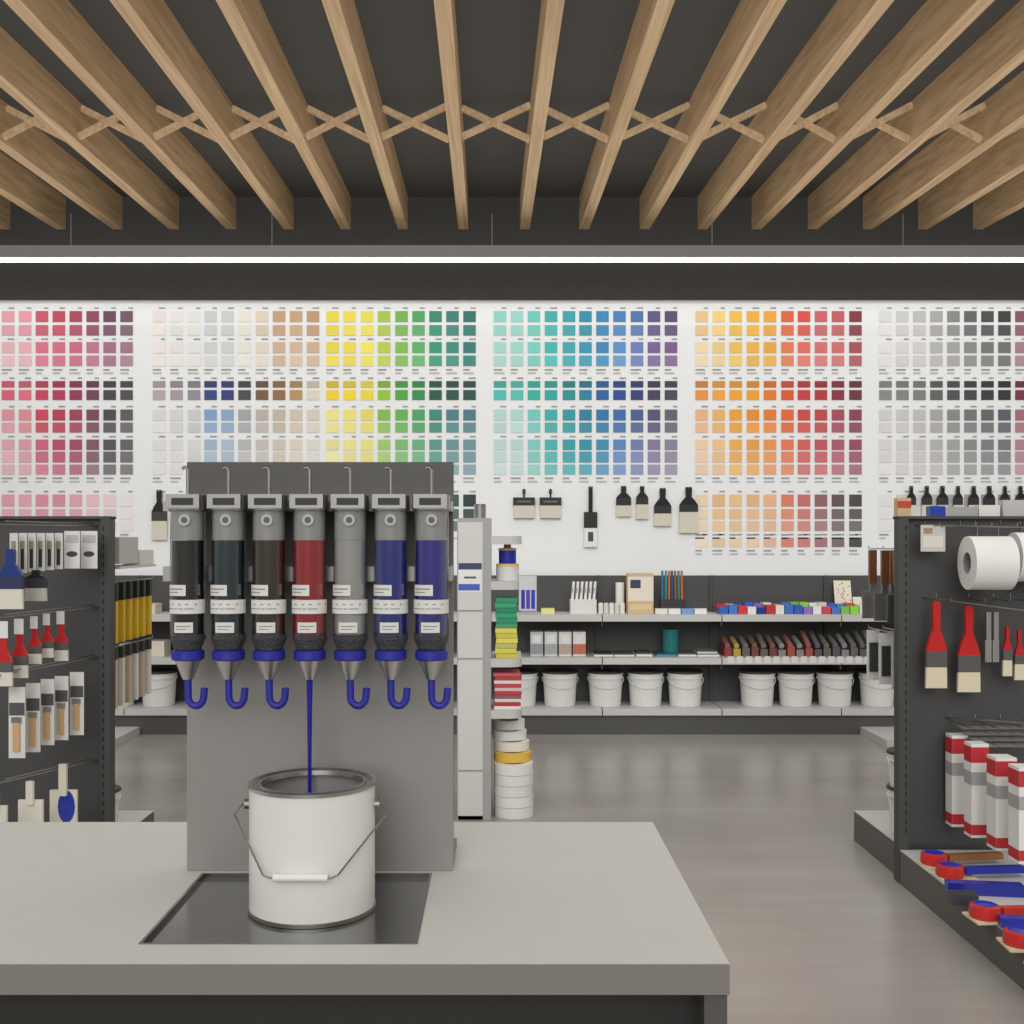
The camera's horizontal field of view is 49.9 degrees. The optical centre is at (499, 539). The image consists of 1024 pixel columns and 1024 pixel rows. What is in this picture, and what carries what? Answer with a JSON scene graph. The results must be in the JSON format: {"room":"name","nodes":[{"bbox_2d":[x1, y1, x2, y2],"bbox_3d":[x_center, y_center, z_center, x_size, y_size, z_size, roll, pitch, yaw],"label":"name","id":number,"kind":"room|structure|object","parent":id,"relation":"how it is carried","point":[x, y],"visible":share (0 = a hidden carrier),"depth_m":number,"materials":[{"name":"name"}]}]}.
{"room":"paint store","nodes":[
{"label":"paint store","id":0,"kind":"room"},
{"bbox_2d":[0,197,1023,574],"bbox_3d":[0.000,-0.630,8.975,11.200,4.260,0.250,0,0,0],"label":"wall","id":1,"kind":"structure","parent":0,"point":[625,544],"depth_m":8.90,"materials":[{"name":"white paint"}]},
{"bbox_2d":[2,307,1023,554],"bbox_3d":[0.120,-0.881,8.896,8.573,2.001,0.001,0,0,0],"label":"swatch","id":2,"kind":"object","parent":1,"relation":"attached to","point":[7,316],"visible":0.8,"depth_m":8.89,"materials":[{"name":"paper"}]},
{"bbox_2d":[151,486,1023,546],"bbox_3d":[0.715,-0.190,8.879,7.053,0.492,0.040,0,0,0],"label":"brushes","id":3,"kind":"object","parent":1,"relation":"hanging from","point":[550,507],"visible":0.94,"depth_m":8.87,"materials":[{"name":"plastic"}]},
{"bbox_2d":[0,0,1023,228],"bbox_3d":[0.338,-2.630,2.925,12.280,0.260,11.858,0,0,0],"label":"ceiling beams","id":4,"kind":"structure","parent":0,"point":[970,162],"depth_m":6.89,"materials":[{"name":"brown wood"}]},
{"bbox_2d":[0,0,1023,196],"bbox_3d":[0.000,-2.810,2.950,11.600,0.100,12.300,0,0,0],"label":"ceiling","id":5,"kind":"structure","parent":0,"point":[497,39],"depth_m":6.59,"materials":[{"name":"black paint"}]},
{"bbox_2d":[0,245,1023,261],"bbox_3d":[0.000,-2.337,8.500,11.000,0.367,0.070,0,0,0],"label":"ceiling light strip","id":6,"kind":"object","parent":5,"relation":"hanging from","point":[8,253],"depth_m":8.47,"materials":[{"name":"white plastic"}]},
{"bbox_2d":[115,734,1023,1023],"bbox_3d":[0.000,1.550,3.050,11.200,0.100,12.100,0,0,0],"label":"floor","id":7,"kind":"structure","parent":0,"point":[810,927],"depth_m":5.33,"materials":[{"name":"concrete"}]},
{"bbox_2d":[0,516,155,821],"bbox_3d":[-2.501,0.698,3.850,1.598,1.604,3.300,0,0,0],"label":"shelf unit","id":8,"kind":"object","parent":7,"relation":"on","point":[64,612],"visible":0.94,"depth_m":4.83,"materials":[{"name":"metal"}]},
{"bbox_2d":[0,822,729,1023],"bbox_3d":[-1.501,1.024,1.786,3.598,0.951,0.719,0,0,0],"label":"countertop","id":9,"kind":"structure","parent":7,"relation":"on","point":[101,922],"depth_m":1.53,"materials":[{"name":"grey stone"}]},
{"bbox_2d":[163,462,456,870],"bbox_3d":[-0.308,0.210,1.845,0.464,0.679,0.285,0,0,0],"label":"dispenser","id":10,"kind":"object","parent":9,"relation":"on","point":[311,608],"visible":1,"depth_m":1.83,"materials":[{"name":"metal"}]},
{"bbox_2d":[234,767,386,928],"bbox_3d":[-0.286,0.459,1.656,0.200,0.192,0.209,0,0,37],"label":"paint can","id":11,"kind":"object","parent":9,"relation":"on","point":[312,855],"visible":1,"depth_m":1.59,"materials":[{"name":"white metal"}]},
{"bbox_2d":[457,504,536,819],"bbox_3d":[-0.016,0.661,6.109,0.429,1.714,0.421,0,0,0],"label":"display rack","id":12,"kind":"object","parent":7,"relation":"on","point":[476,708],"visible":1,"depth_m":5.90,"materials":[{"name":"metal"}]},
{"bbox_2d":[115,571,893,748],"bbox_3d":[-0.133,0.870,8.397,9.240,1.259,0.994,0,0,0],"label":"shelving","id":13,"kind":"object","parent":7,"relation":"on","point":[630,653],"visible":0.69,"depth_m":8.58,"materials":[{"name":"metal"}]},
{"bbox_2d":[492,718,532,818],"bbox_3d":[0.070,1.256,6.102,0.226,0.488,0.398,0,0,0],"label":"rolls","id":14,"kind":"object","parent":7,"relation":"on","point":[513,764],"visible":0.99,"depth_m":5.96,"materials":[{"name":"paper"}]},
{"bbox_2d":[854,498,1023,989],"bbox_3d":[2.485,0.658,3.850,1.630,1.684,3.300,0,0,0],"label":"shelf unit","id":15,"kind":"object","parent":7,"relation":"on","point":[951,833],"visible":1,"depth_m":4.80,"materials":[{"name":"metal"}]}
]}

